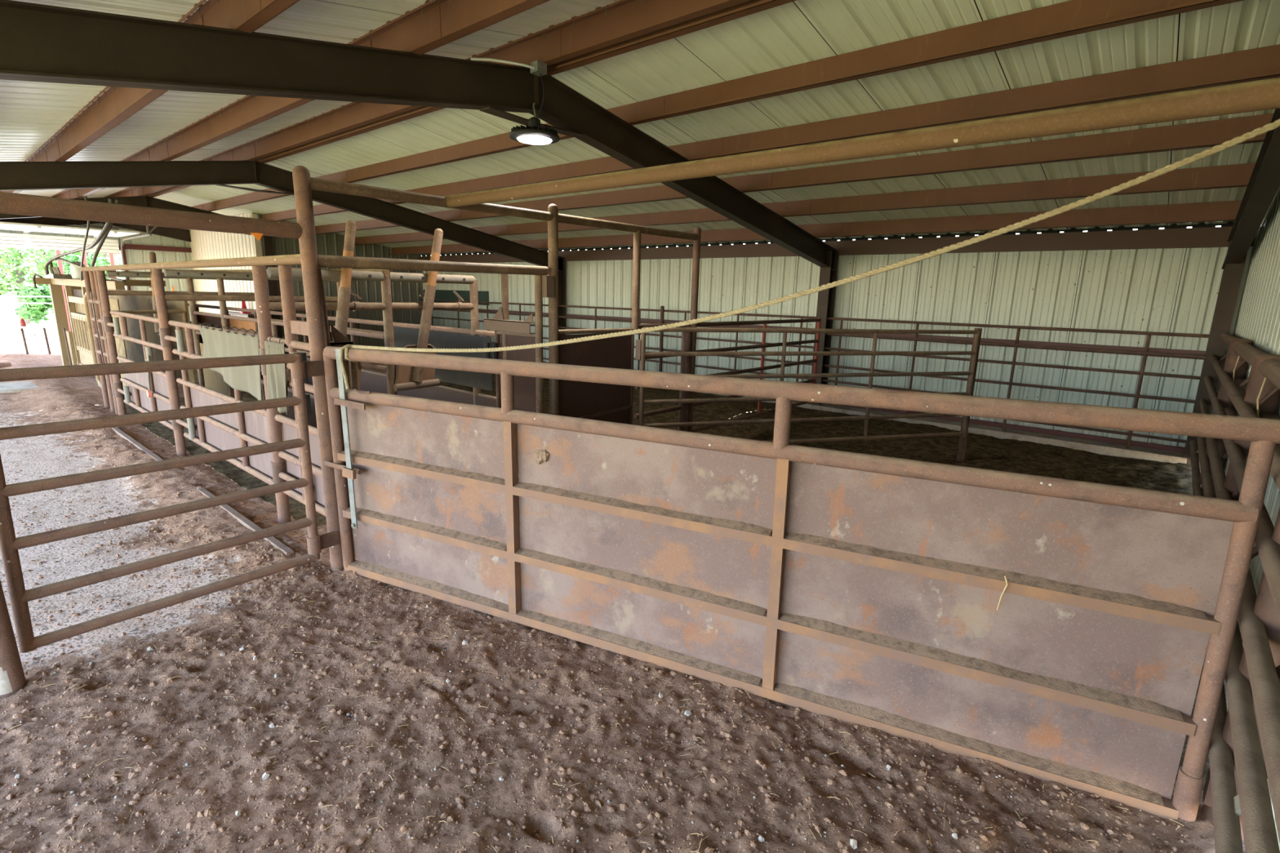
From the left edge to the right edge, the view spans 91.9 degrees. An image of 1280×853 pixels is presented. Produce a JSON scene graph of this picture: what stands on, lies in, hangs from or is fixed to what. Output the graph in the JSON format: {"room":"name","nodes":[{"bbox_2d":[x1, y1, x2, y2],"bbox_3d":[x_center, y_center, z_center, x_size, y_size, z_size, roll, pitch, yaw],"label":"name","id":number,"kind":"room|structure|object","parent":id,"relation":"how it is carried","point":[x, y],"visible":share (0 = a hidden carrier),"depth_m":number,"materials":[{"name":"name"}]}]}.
{"room":"livestock barn","nodes":[
{"label":"livestock barn","id":0,"kind":"room"},
{"bbox_2d":[0,222,197,342],"bbox_3d":[-12.881,-3.744,15.571,0.019,3.482,10.680,12,16,39],"label":"wall","id":1,"kind":"structure","parent":0,"point":[133,256],"depth_m":15.80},
{"bbox_2d":[0,239,130,290],"bbox_3d":[-14.652,-2.870,13.644,0.110,2.500,5.450,12,16,39],"label":"door frame","id":2,"kind":"structure","parent":1,"relation":"in","point":[119,246],"depth_m":15.32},
{"bbox_2d":[0,220,156,290],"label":"door","id":3,"kind":"structure","parent":2,"relation":"attached to","point":[7,225],"depth_m":14.00,"materials":[{"name":"white paint"}]},
{"bbox_2d":[124,244,191,252],"bbox_3d":[-12.355,-4.578,15.903,0.060,0.120,1.380,12,16,39],"label":"girt","id":4,"kind":"structure","parent":1,"relation":"attached to","point":[134,246],"depth_m":15.85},
{"bbox_2d":[187,212,256,317],"bbox_3d":[-10.166,-3.427,15.149,4.730,3.172,0.019,12,16,39],"label":"wall partition","id":5,"kind":"structure","parent":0,"point":[204,245],"depth_m":14.97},
{"bbox_2d":[0,217,191,241],"bbox_3d":[-13.041,-4.569,14.974,0.135,1.255,11.382,12,16,39],"label":"rafter","id":6,"kind":"object","parent":5,"relation":"attached to","point":[183,234],"visible":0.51,"depth_m":15.21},
{"bbox_2d":[0,195,251,235],"bbox_3d":[-9.736,-3.893,12.212,0.135,1.255,11.382,12,16,39],"label":"rafter","id":7,"kind":"object","parent":5,"relation":"attached to","point":[140,201],"visible":0.2,"depth_m":12.10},
{"bbox_2d":[0,0,619,198],"bbox_3d":[-7.259,-2.877,6.273,20.955,1.035,6.010,12,16,39],"label":"ceiling","id":8,"kind":"structure","parent":0,"point":[31,113],"depth_m":4.83,"materials":[{"name":"metal"}]},
{"bbox_2d":[252,212,423,353],"bbox_3d":[-7.089,-3.342,15.105,0.019,3.172,3.940,12,16,39],"label":"wall partition","id":9,"kind":"structure","parent":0,"point":[331,243],"depth_m":15.39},
{"bbox_2d":[251,213,262,256],"bbox_3d":[-8.351,-3.053,13.679,0.022,3.146,0.112,12,16,39],"label":"trim","id":10,"kind":"structure","parent":9,"relation":"attached to","point":[257,243],"depth_m":13.47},
{"bbox_2d":[124,373,775,526],"bbox_3d":[-2.390,-0.370,9.205,6.600,0.172,7.460,12,16,39],"label":"floor","id":11,"kind":"structure","parent":0,"point":[715,411],"depth_m":8.49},
{"bbox_2d":[96,269,254,415],"bbox_3d":[-5.658,-1.027,7.942,0.571,1.848,1.739,12,16,39],"label":"arch","id":12,"kind":"object","parent":11,"relation":"on","point":[109,326],"visible":0.45,"depth_m":7.52,"materials":[{"name":"brown metal"}]},
{"bbox_2d":[110,309,187,430],"bbox_3d":[-5.132,-0.708,6.924,2.272,1.106,0.758,12,16,39],"label":"gate","id":13,"kind":"object","parent":12,"relation":"attached to","point":[137,383],"visible":0.62,"depth_m":6.75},
{"bbox_2d":[145,346,153,397],"bbox_3d":[-4.996,-0.549,6.325,0.298,0.533,0.070,12,16,39],"label":"rod","id":14,"kind":"object","parent":13,"relation":"hanging from","point":[148,349],"visible":0.85,"depth_m":6.29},
{"bbox_2d":[148,251,159,335],"bbox_3d":[-5.983,-1.637,7.641,0.090,1.008,0.114,12,16,39],"label":"lever","id":15,"kind":"object","parent":12,"relation":"attached to","point":[152,255],"visible":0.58,"depth_m":7.61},
{"bbox_2d":[151,268,347,456],"bbox_3d":[-3.748,-0.636,6.346,0.571,1.848,1.739,12,16,39],"label":"frame","id":16,"kind":"object","parent":11,"relation":"on","point":[166,338],"visible":0.39,"depth_m":5.88,"materials":[{"name":"brown metal"}]},
{"bbox_2d":[80,253,301,271],"bbox_3d":[-4.500,-1.481,5.713,7.180,0.073,0.058,12,16,40],"label":"pipe","id":17,"kind":"object","parent":16,"relation":"attached to","point":[282,260],"visible":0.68,"depth_m":4.51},
{"bbox_2d":[168,320,273,484],"bbox_3d":[-3.438,-0.260,5.057,2.260,1.098,0.056,12,16,39],"label":"gate","id":18,"kind":"object","parent":16,"relation":"attached to","point":[223,432],"visible":0.63,"depth_m":5.07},
{"bbox_2d":[197,321,262,399],"bbox_3d":[-3.083,-0.503,4.677,1.346,0.513,0.094,12,16,39],"label":"plastic sheet","id":19,"kind":"object","parent":18,"relation":"attached to","point":[216,343],"visible":0.82,"depth_m":4.55,"materials":[{"name":"beige plastic"}]},
{"bbox_2d":[193,278,386,440],"bbox_3d":[-3.881,-0.703,6.510,4.950,1.783,0.066,12,16,39],"label":"divider","id":20,"kind":"object","parent":11,"relation":"on","point":[214,380],"visible":0.19,"depth_m":7.02,"materials":[{"name":"metal"}]},
{"bbox_2d":[187,302,496,407],"bbox_3d":[-4.639,-0.828,8.216,9.100,1.374,0.081,12,16,39],"label":"fence","id":21,"kind":"object","parent":11,"relation":"on","point":[372,381],"visible":0.27,"depth_m":5.88,"materials":[{"name":"metal"}]},
{"bbox_2d":[251,265,480,524],"bbox_3d":[-1.815,-0.241,4.730,0.571,1.848,1.739,12,16,39],"label":"frame","id":22,"kind":"object","parent":11,"relation":"on","point":[264,308],"visible":0.68,"depth_m":4.55,"materials":[{"name":"brown metal"}]},
{"bbox_2d":[188,269,390,275],"bbox_3d":[-4.151,-1.638,6.566,5.880,0.077,0.052,12,16,39],"label":"pipe","id":23,"kind":"object","parent":22,"relation":"attached to","point":[386,272],"visible":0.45,"depth_m":6.47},
{"bbox_2d":[266,264,330,516],"bbox_3d":[-2.150,-0.235,3.913,0.910,1.592,0.100,12,16,39],"label":"gate","id":24,"kind":"object","parent":22,"relation":"attached to","point":[293,327],"visible":0.34,"depth_m":3.95,"materials":[{"name":"brown metal"}]},
{"bbox_2d":[264,334,288,414],"bbox_3d":[-2.366,-0.346,4.080,0.327,0.505,0.094,12,16,39],"label":"plastic sheet","id":25,"kind":"object","parent":24,"relation":"attached to","point":[277,381],"visible":0.78,"depth_m":4.06,"materials":[{"name":"beige plastic"}]},
{"bbox_2d":[334,219,363,390],"bbox_3d":[-2.140,-0.829,4.473,0.090,1.290,0.266,12,16,39],"label":"lever","id":26,"kind":"object","parent":22,"relation":"attached to","point":[344,291],"visible":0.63,"depth_m":4.43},
{"bbox_2d":[393,228,443,391],"bbox_3d":[-1.754,-0.929,4.912,0.090,1.270,0.479,12,16,39],"label":"lever","id":27,"kind":"object","parent":22,"relation":"attached to","point":[407,378],"visible":0.88,"depth_m":4.94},
{"bbox_2d":[558,257,565,335],"bbox_3d":[-1.700,-2.318,12.964,0.220,2.330,0.280,12,16,39],"label":"column","id":28,"kind":"structure","parent":11,"relation":"on","point":[562,275],"depth_m":12.90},
{"bbox_2d":[0,160,564,271],"bbox_3d":[-5.293,-2.985,8.500,0.135,1.255,11.382,12,16,39],"label":"rafter","id":29,"kind":"object","parent":28,"relation":"on","point":[14,175],"visible":0.96,"depth_m":8.13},
{"bbox_2d":[0,0,299,193],"bbox_3d":[-6.598,-3.068,6.954,20.635,0.180,0.140,12,16,39],"label":"purlin","id":30,"kind":"structure","parent":29,"relation":"on","point":[116,104],"depth_m":4.77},
{"bbox_2d":[51,0,549,198],"bbox_3d":[-5.956,-3.371,7.648,20.635,0.180,0.140,12,16,39],"label":"purlin","id":31,"kind":"structure","parent":29,"relation":"on","point":[433,24],"depth_m":4.03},
{"bbox_2d":[103,0,751,197],"bbox_3d":[-5.333,-3.665,8.322,20.635,0.180,0.140,12,16,39],"label":"purlin","id":32,"kind":"structure","parent":29,"relation":"on","point":[621,20],"depth_m":4.40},
{"bbox_2d":[146,0,795,197],"bbox_3d":[-5.189,-3.697,8.486,20.635,0.180,0.140,12,16,39],"label":"purlin","id":33,"kind":"structure","parent":29,"relation":"on","point":[752,6],"depth_m":4.28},
{"bbox_2d":[191,0,1243,211],"bbox_3d":[-4.574,-3.677,9.227,20.635,0.180,0.140,12,16,39],"label":"purlin","id":34,"kind":"structure","parent":29,"relation":"on","point":[1072,17],"depth_m":4.14,"materials":[{"name":"metal"}]},
{"bbox_2d":[262,44,1279,220],"bbox_3d":[-3.985,-3.658,9.937,20.635,0.180,0.140,12,16,39],"label":"purlin","id":35,"kind":"structure","parent":29,"relation":"on","point":[1263,63],"depth_m":4.61,"materials":[{"name":"metal"}]},
{"bbox_2d":[315,113,1273,234],"bbox_3d":[-3.350,-3.637,10.701,20.635,0.180,0.140,12,16,39],"label":"purlin","id":36,"kind":"structure","parent":29,"relation":"on","point":[1212,133],"depth_m":5.55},
{"bbox_2d":[354,162,1255,244],"bbox_3d":[-2.728,-3.617,11.450,20.635,0.180,0.140,12,16,39],"label":"purlin","id":37,"kind":"structure","parent":29,"relation":"on","point":[1233,175],"depth_m":6.47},
{"bbox_2d":[389,200,1241,254],"bbox_3d":[-2.087,-3.596,12.223,20.635,0.180,0.140,12,16,39],"label":"purlin","id":38,"kind":"structure","parent":29,"relation":"on","point":[1224,211],"depth_m":7.38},
{"bbox_2d":[420,298,1209,448],"bbox_3d":[0.080,-1.500,11.482,15.510,1.480,0.105,12,16,39],"label":"fence","id":39,"kind":"object","parent":11,"relation":"on","point":[662,310],"visible":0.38,"depth_m":8.06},
{"bbox_2d":[0,347,1245,852],"bbox_3d":[-4.987,-0.482,9.562,20.775,0.122,10.280,12,16,39],"label":"floor","id":40,"kind":"structure","parent":0,"point":[1200,838],"depth_m":2.44,"materials":[{"name":"soil"}]},
{"bbox_2d":[0,362,11,368],"bbox_3d":[-12.580,-1.058,11.168,0.100,0.100,1.741,12,16,41],"label":"pole","id":41,"kind":"object","parent":40,"relation":"on","point":[2,364],"visible":0.82,"depth_m":11.71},
{"bbox_2d":[0,580,26,697],"bbox_3d":[-2.623,0.154,2.362,0.156,2.035,0.099,-4,13,-24],"label":"gate post","id":42,"kind":"object","parent":40,"relation":"on","point":[12,678],"visible":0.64,"depth_m":2.53,"materials":[{"name":"metal"}]},
{"bbox_2d":[14,773,21,778],"bbox_3d":[-2.129,1.196,2.118,0.014,0.016,0.015,-8,15,-36],"label":"stone","id":43,"kind":"object","parent":40,"relation":"on","point":[18,775],"visible":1,"depth_m":2.12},
{"bbox_2d":[0,381,39,393],"bbox_3d":[-9.850,-0.569,9.384,0.900,0.045,1.000,12,16,39],"label":"slab","id":44,"kind":"object","parent":40,"relation":"on","point":[16,387],"visible":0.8,"depth_m":9.49,"materials":[{"name":"concrete"}]},
{"bbox_2d":[0,324,51,354],"bbox_3d":[-14.119,-1.826,13.360,0.600,0.646,2.020,12,16,39],"label":"folding table","id":45,"kind":"object","parent":40,"relation":"on","point":[44,326],"visible":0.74,"depth_m":13.81,"materials":[{"name":"white paint"}]},
{"bbox_2d":[19,316,26,326],"bbox_3d":[-13.667,-2.326,13.700,0.100,0.211,0.098,12,16,39],"label":"bottle","id":46,"kind":"object","parent":45,"relation":"on","point":[23,323],"visible":1,"depth_m":13.68,"materials":[{"name":"red paint"}]},
{"bbox_2d":[82,270,110,408],"bbox_3d":[-7.099,-1.101,8.095,0.060,1.840,0.060,12,16,39],"label":"post","id":47,"kind":"object","parent":40,"relation":"on","point":[86,274],"visible":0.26,"depth_m":8.06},
{"bbox_2d":[88,270,115,412],"bbox_3d":[-6.811,-1.042,7.854,0.060,1.840,0.060,12,16,39],"label":"post","id":48,"kind":"object","parent":40,"relation":"on","point":[91,273],"visible":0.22,"depth_m":7.80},
{"bbox_2d":[89,292,104,363],"bbox_3d":[-6.779,-1.220,7.731,0.146,0.904,0.016,12,16,39],"label":"chain","id":49,"kind":"object","parent":48,"relation":"hanging from","point":[95,318],"visible":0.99,"depth_m":7.74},
{"bbox_2d":[88,299,109,357],"bbox_3d":[-6.844,-1.250,7.843,0.800,0.698,0.048,12,16,39],"label":"gate","id":50,"kind":"object","parent":48,"relation":"attached to","point":[99,320],"visible":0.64,"depth_m":7.77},
{"bbox_2d":[93,270,118,414],"bbox_3d":[-6.598,-0.999,7.677,0.060,1.840,0.060,12,16,39],"label":"post","id":51,"kind":"object","parent":40,"relation":"on","point":[94,272],"visible":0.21,"depth_m":7.62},
{"bbox_2d":[35,277,198,390],"bbox_3d":[-8.671,-1.665,10.771,5.510,1.740,1.989,12,16,39],"label":"metal fence","id":52,"kind":"object","parent":40,"relation":"on","point":[77,344],"visible":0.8,"depth_m":10.77,"materials":[{"name":"metal"}]},
{"bbox_2d":[31,261,85,288],"bbox_3d":[-10.206,-2.656,10.880,1.613,0.481,0.382,9,14,32],"label":"bank","id":53,"kind":"object","parent":52,"relation":"on","point":[75,271],"visible":0.9,"depth_m":10.58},
{"bbox_2d":[44,198,113,275],"bbox_3d":[-8.332,-2.714,9.214,5.390,0.895,0.228,11,16,39],"label":"hose","id":54,"kind":"object","parent":53,"relation":"attached to","point":[107,224],"visible":0.85,"depth_m":8.83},
{"bbox_2d":[48,257,126,282],"bbox_3d":[-8.893,-2.525,9.909,3.637,0.398,0.090,10,15,34],"label":"pipe","id":55,"kind":"object","parent":53,"relation":"attached to","point":[51,264],"visible":0.72,"depth_m":10.20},
{"bbox_2d":[80,195,90,280],"bbox_3d":[-7.626,-2.489,8.472,0.039,0.972,3.357,-10,17,-43],"label":"hose","id":56,"kind":"object","parent":52,"relation":"attached to","point":[85,197],"visible":0.78,"depth_m":8.07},
{"bbox_2d":[90,198,119,266],"bbox_3d":[-7.515,-2.508,8.607,3.347,1.015,0.116,12,16,42],"label":"hose","id":57,"kind":"object","parent":52,"relation":"attached to","point":[117,200],"visible":0.43,"depth_m":8.24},
{"bbox_2d":[111,426,163,460],"bbox_3d":[-5.048,0.227,6.248,2.300,0.080,0.040,12,16,39],"label":"edging","id":58,"kind":"object","parent":40,"relation":"attached to","point":[119,432],"visible":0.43,"depth_m":6.32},
{"bbox_2d":[146,646,153,651],"bbox_3d":[-2.269,1.031,2.865,0.024,0.026,0.021,-10,16,-41],"label":"stone","id":59,"kind":"object","parent":40,"relation":"on","point":[149,648],"visible":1,"depth_m":2.86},
{"bbox_2d":[219,311,254,318],"bbox_3d":[-9.375,-2.164,14.535,1.900,1.000,0.210,12,16,39],"label":"bench","id":60,"kind":"object","parent":40,"relation":"on","point":[230,313],"visible":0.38,"depth_m":14.05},
{"bbox_2d":[240,301,250,313],"bbox_3d":[-9.046,-2.786,14.146,0.200,0.395,0.160,12,16,39],"label":"traffic cone","id":61,"kind":"object","parent":60,"relation":"on","point":[243,304],"visible":0.47,"depth_m":14.11,"materials":[{"name":"red plastic"}]},
{"bbox_2d":[235,810,240,816],"bbox_3d":[-1.294,1.245,1.992,0.017,0.020,0.017,10,15,34],"label":"stone","id":62,"kind":"object","parent":40,"relation":"on","point":[237,813],"visible":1,"depth_m":1.99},
{"bbox_2d":[197,488,293,555],"bbox_3d":[-2.850,0.676,4.411,1.800,0.080,0.040,12,16,39],"label":"edging","id":63,"kind":"object","parent":40,"relation":"attached to","point":[241,518],"visible":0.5,"depth_m":4.28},
{"bbox_2d":[262,772,270,780],"bbox_3d":[-1.296,1.212,2.147,0.023,0.027,0.024,-5,13,-26],"label":"stone","id":64,"kind":"object","parent":40,"relation":"on","point":[266,775],"visible":1,"depth_m":2.14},
{"bbox_2d":[261,235,282,338],"bbox_3d":[-8.184,-2.991,13.768,0.160,2.996,0.180,12,16,39],"label":"column","id":65,"kind":"structure","parent":40,"relation":"on","point":[267,241],"depth_m":13.63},
{"bbox_2d":[269,722,275,728],"bbox_3d":[-1.436,1.168,2.417,0.020,0.024,0.019,-3,13,-18],"label":"stone","id":66,"kind":"object","parent":40,"relation":"on","point":[272,725],"visible":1,"depth_m":2.41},
{"bbox_2d":[462,640,467,644],"bbox_3d":[-0.842,1.043,2.980,0.029,0.027,0.028,6,13,22],"label":"stone","id":67,"kind":"object","parent":40,"relation":"on","point":[464,642],"visible":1,"depth_m":2.97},
{"bbox_2d":[292,165,701,571],"bbox_3d":[-0.647,-0.516,4.876,0.121,2.362,3.702,12,16,39],"label":"frame","id":68,"kind":"object","parent":40,"relation":"on","point":[303,184],"visible":0.73,"depth_m":3.71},
{"bbox_2d":[0,191,302,238],"bbox_3d":[-2.356,-0.916,2.623,0.082,0.084,1.809,10,15,34],"label":"pipe","id":69,"kind":"object","parent":68,"relation":"attached to","point":[13,203],"visible":1,"depth_m":2.75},
{"bbox_2d":[249,232,263,240],"bbox_3d":[-1.923,-0.954,3.109,0.014,0.038,0.060,12,16,39],"label":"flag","id":70,"kind":"object","parent":69,"relation":"attached to","point":[257,235],"visible":1,"depth_m":3.11,"materials":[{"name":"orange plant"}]},
{"bbox_2d":[0,353,339,653],"bbox_3d":[-2.203,0.273,3.048,0.068,1.210,1.385,10,15,36],"label":"gate","id":71,"kind":"object","parent":68,"relation":"attached to","point":[19,597],"visible":1,"depth_m":2.89,"materials":[{"name":"metal"}]},
{"bbox_2d":[319,268,358,390],"bbox_3d":[-1.789,-0.170,3.729,0.090,1.511,0.230,12,16,39],"label":"track","id":72,"kind":"object","parent":68,"relation":"attached to","point":[340,340],"visible":0.1,"depth_m":3.63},
{"bbox_2d":[317,254,549,275],"bbox_3d":[-1.254,-1.044,4.038,0.066,0.081,1.681,12,16,39],"label":"pipe","id":73,"kind":"object","parent":68,"relation":"attached to","point":[323,260],"visible":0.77,"depth_m":3.88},
{"bbox_2d":[484,273,543,413],"bbox_3d":[-1.018,-0.300,5.019,0.652,1.860,0.153,9,15,33],"label":"gate","id":74,"kind":"object","parent":68,"relation":"attached to","point":[528,391],"visible":0.62,"depth_m":4.93,"materials":[{"name":"metal"}]},
{"bbox_2d":[558,328,634,424],"bbox_3d":[-0.354,-0.192,5.322,0.038,1.294,0.960,12,16,39],"label":"gate","id":75,"kind":"object","parent":68,"relation":"attached to","point":[578,399],"visible":0.36,"depth_m":5.25,"materials":[{"name":"metal"}]},
{"bbox_2d":[444,77,1279,208],"bbox_3d":[0.324,-1.123,2.675,4.135,0.081,0.074,12,16,39],"label":"roof purlin","id":76,"kind":"object","parent":68,"relation":"attached to","point":[1260,95],"visible":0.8,"depth_m":2.05,"materials":[{"name":"metal"}]},
{"bbox_2d":[338,118,1279,389],"bbox_3d":[0.086,-0.547,2.447,3.798,1.142,0.120,8,14,27],"label":"rope","id":77,"kind":"object","parent":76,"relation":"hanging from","point":[1269,126],"visible":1,"depth_m":2.04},
{"bbox_2d":[6,539,1141,852],"bbox_3d":[-0.812,1.176,2.394,4.515,0.094,2.832,12,16,39],"label":"gravel","id":78,"kind":"object","parent":40,"relation":"on","point":[55,672],"visible":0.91,"depth_m":2.26,"materials":[{"name":"gravel"}]},
{"bbox_2d":[0,426,1183,852],"bbox_3d":[-2.667,0.799,3.865,9.349,0.117,2.970,12,16,39],"label":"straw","id":79,"kind":"object","parent":40,"relation":"on","point":[117,426],"visible":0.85,"depth_m":2.40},
{"bbox_2d":[0,426,1187,852],"bbox_3d":[-2.816,0.759,4.079,9.831,0.117,2.832,12,16,39],"label":"pebbles","id":80,"kind":"object","parent":40,"relation":"on","point":[562,771],"visible":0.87,"depth_m":2.31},
{"bbox_2d":[684,709,691,716],"bbox_3d":[0.194,1.181,2.546,0.028,0.027,0.027,-7,15,-34],"label":"stone","id":81,"kind":"object","parent":40,"relation":"on","point":[687,713],"visible":1,"depth_m":2.54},
{"bbox_2d":[633,317,821,432],"bbox_3d":[1.205,-0.518,7.141,0.100,1.400,3.794,12,16,39],"label":"gate","id":82,"kind":"object","parent":40,"relation":"on","point":[683,408],"visible":0.66,"depth_m":6.85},
{"bbox_2d":[758,835,764,842],"bbox_3d":[0.382,1.300,1.948,0.021,0.020,0.016,10,15,34],"label":"stone","id":83,"kind":"object","parent":40,"relation":"on","point":[761,838],"visible":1,"depth_m":1.94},
{"bbox_2d":[322,346,1279,822],"bbox_3d":[0.070,0.432,2.759,4.089,1.376,0.095,7,13,24],"label":"gate","id":84,"kind":"object","parent":40,"relation":"on","point":[1046,628],"visible":1,"depth_m":2.43,"materials":[{"name":"metal"}]},
{"bbox_2d":[323,348,371,528],"bbox_3d":[-1.633,0.081,3.454,0.422,1.026,0.051,7,13,24],"label":"bar","id":85,"kind":"object","parent":84,"relation":"attached to","point":[348,471],"visible":1,"depth_m":3.44,"materials":[{"name":"metal"}]},
{"bbox_2d":[808,250,839,409],"bbox_3d":[2.743,-1.410,9.252,0.220,2.330,0.280,12,16,39],"label":"column","id":86,"kind":"structure","parent":40,"relation":"on","point":[826,298],"depth_m":9.14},
{"bbox_2d":[0,0,838,271],"bbox_3d":[-0.851,-2.077,4.788,0.135,1.255,11.382,12,16,39],"label":"rafter","id":87,"kind":"object","parent":86,"relation":"on","point":[39,42],"visible":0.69,"depth_m":3.55,"materials":[{"name":"metal"}]},
{"bbox_2d":[470,57,546,118],"bbox_3d":[-0.906,-2.408,4.404,0.179,0.409,0.577,12,16,39],"label":"junction box","id":88,"kind":"object","parent":87,"relation":"attached to","point":[538,68],"visible":0.9,"depth_m":4.44,"materials":[{"name":"white paint"}]},
{"bbox_2d":[509,102,559,144],"bbox_3d":[-0.799,-2.305,4.684,0.380,0.275,0.380,12,16,39],"label":"lamp","id":89,"kind":"object","parent":87,"relation":"hanging from","point":[532,134],"visible":1,"depth_m":4.62,"materials":[{"name":"black metal"}]},
{"bbox_2d":[849,839,857,849],"bbox_3d":[0.661,1.293,1.917,0.022,0.029,0.026,1,12,-3],"label":"stone","id":90,"kind":"object","parent":40,"relation":"on","point":[853,842],"visible":1,"depth_m":1.91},
{"bbox_2d":[886,764,891,770],"bbox_3d":[0.907,1.243,2.258,0.016,0.021,0.019,7,13,22],"label":"stone","id":91,"kind":"object","parent":40,"relation":"on","point":[888,766],"visible":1,"depth_m":2.25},
{"bbox_2d":[951,832,957,839],"bbox_3d":[0.997,1.297,1.961,0.018,0.019,0.017,6,13,20],"label":"stone","id":92,"kind":"object","parent":40,"relation":"on","point":[954,835],"visible":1,"depth_m":1.96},
{"bbox_2d":[956,328,982,462],"bbox_3d":[3.461,-0.302,6.515,0.072,1.450,0.072,12,16,39],"label":"post","id":93,"kind":"object","parent":40,"relation":"on","point":[962,440],"visible":0.4,"depth_m":6.57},
{"bbox_2d":[635,327,980,443],"bbox_3d":[1.708,-0.378,5.947,3.632,1.112,0.087,-2,13,-15],"label":"gate","id":94,"kind":"object","parent":93,"relation":"attached to","point":[641,353],"visible":0.7,"depth_m":5.88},
{"bbox_2d":[1183,240,1246,466],"bbox_3d":[6.033,-0.738,6.503,0.220,2.330,0.280,12,16,39],"label":"column","id":95,"kind":"structure","parent":40,"relation":"on","point":[1232,274],"depth_m":6.36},
{"bbox_2d":[1221,108,1279,269],"bbox_3d":[2.424,-1.408,2.051,0.135,1.255,11.382,12,16,39],"label":"rafter","id":96,"kind":"object","parent":95,"relation":"on","point":[1264,183],"visible":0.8,"depth_m":4.67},
{"bbox_2d":[1190,332,1279,852],"bbox_3d":[3.304,0.332,3.450,0.161,1.493,8.150,12,16,39],"label":"fence","id":97,"kind":"object","parent":40,"relation":"on","point":[1243,775],"visible":0.66,"depth_m":1.88,"materials":[{"name":"metal"}]},
{"bbox_2d":[154,0,1279,254],"bbox_3d":[-3.420,-3.746,10.654,20.955,0.994,5.770,12,16,39],"label":"ceiling","id":98,"kind":"structure","parent":0,"point":[797,32],"depth_m":5.04,"materials":[{"name":"metal"}]},
{"bbox_2d":[422,246,1252,447],"bbox_3d":[-1.570,-2.463,13.104,20.655,2.360,0.019,12,16,39],"label":"wall","id":99,"kind":"structure","parent":0,"point":[1160,290],"depth_m":8.13,"materials":[{"name":"metal"}]},
{"bbox_2d":[423,289,488,305],"bbox_3d":[-4.692,-3.276,15.645,2.850,0.330,0.029,12,16,39],"label":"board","id":100,"kind":"object","parent":99,"relation":"attached to","point":[449,295],"visible":0.64,"depth_m":15.54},
{"bbox_2d":[446,308,1205,359],"bbox_3d":[0.167,-1.976,11.611,15.670,0.090,0.070,12,16,39],"label":"girt","id":101,"kind":"structure","parent":99,"relation":"attached to","point":[930,336],"depth_m":7.95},
{"bbox_2d":[419,221,1234,256],"bbox_3d":[-1.567,-3.613,12.825,20.655,0.165,0.010,12,16,39],"label":"trim","id":102,"kind":"structure","parent":99,"relation":"attached to","point":[1202,224],"depth_m":8.08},
{"bbox_2d":[417,226,1255,262],"bbox_3d":[-1.579,-3.535,12.830,20.655,0.200,0.082,12,16,39],"label":"beam","id":103,"kind":"structure","parent":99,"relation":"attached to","point":[1206,237],"depth_m":8.06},
{"bbox_2d":[542,361,1185,453],"bbox_3d":[-1.608,-1.293,13.344,20.655,0.090,0.070,12,16,39],"label":"trim","id":104,"kind":"structure","parent":99,"relation":"attached to","point":[1101,438],"depth_m":7.67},
{"bbox_2d":[697,391,1187,463],"bbox_3d":[0.023,-0.845,11.795,15.770,0.125,0.360,12,16,39],"label":"baseboard","id":105,"kind":"structure","parent":99,"relation":"attached to","point":[1099,447],"depth_m":7.58,"materials":[{"name":"metal"}]},
{"bbox_2d":[1223,186,1279,850],"bbox_3d":[2.531,-0.512,2.171,0.019,3.422,11.480,12,16,39],"label":"wall","id":106,"kind":"structure","parent":0,"point":[1258,317],"depth_m":4.66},
{"bbox_2d":[1219,358,1279,447],"bbox_3d":[2.415,0.151,2.267,0.066,0.100,11.280,12,16,39],"label":"girt","id":107,"kind":"structure","parent":106,"relation":"attached to","point":[1237,381],"depth_m":4.05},
{"label":"outside","id":108,"kind":"structure","parent":0,"visible":0},
{"bbox_2d":[0,294,60,351],"bbox_3d":[-38.591,-7.599,39.018,69.700,0.001,130.000,12,16,39],"label":"ground","id":109,"kind":"structure","parent":108,"point":[11,339],"depth_m":19.67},
{"bbox_2d":[0,295,52,303],"bbox_3d":[-20.056,-3.835,20.840,0.070,1.200,10.070,12,16,39],"label":"fence","id":110,"kind":"object","parent":109,"relation":"on","point":[0,295],"visible":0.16,"depth_m":20.38,"materials":[{"name":"metal"}]},
{"bbox_2d":[0,247,62,324],"bbox_3d":[-23.297,-5.562,23.177,3.550,3.565,2.980,4,12,11],"label":"tree","id":111,"kind":"object","parent":109,"relation":"on","point":[16,274],"visible":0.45,"depth_m":23.01,"materials":[{"name":"green plant"}]},
{"bbox_2d":[12,281,53,324],"bbox_3d":[-20.821,-4.323,21.871,2.215,1.838,1.942,12,16,39],"label":"tree","id":112,"kind":"object","parent":109,"relation":"on","point":[37,312],"visible":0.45,"depth_m":21.61,"materials":[{"name":"green plant"}]},
{"bbox_2d":[22,248,124,279],"bbox_3d":[-20.820,-6.229,23.899,3.667,4.677,4.094,-5,14,-28],"label":"tree","id":113,"kind":"object","parent":109,"relation":"on","point":[100,261],"visible":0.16,"depth_m":22.69,"materials":[{"name":"green plant"}]},
{"bbox_2d":[34,249,121,277],"bbox_3d":[-24.100,-7.434,26.777,4.606,5.661,5.142,12,16,39],"label":"tree","id":114,"kind":"object","parent":109,"relation":"on","point":[104,254],"visible":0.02,"depth_m":26.23,"materials":[{"name":"green plant"}]},
{"bbox_2d":[55,249,119,331],"bbox_3d":[-19.006,-4.343,18.814,0.120,3.095,6.504,12,16,39],"label":"pergola","id":115,"kind":"object","parent":109,"relation":"on","point":[60,263],"visible":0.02,"depth_m":19.81,"materials":[{"name":"red paint"}]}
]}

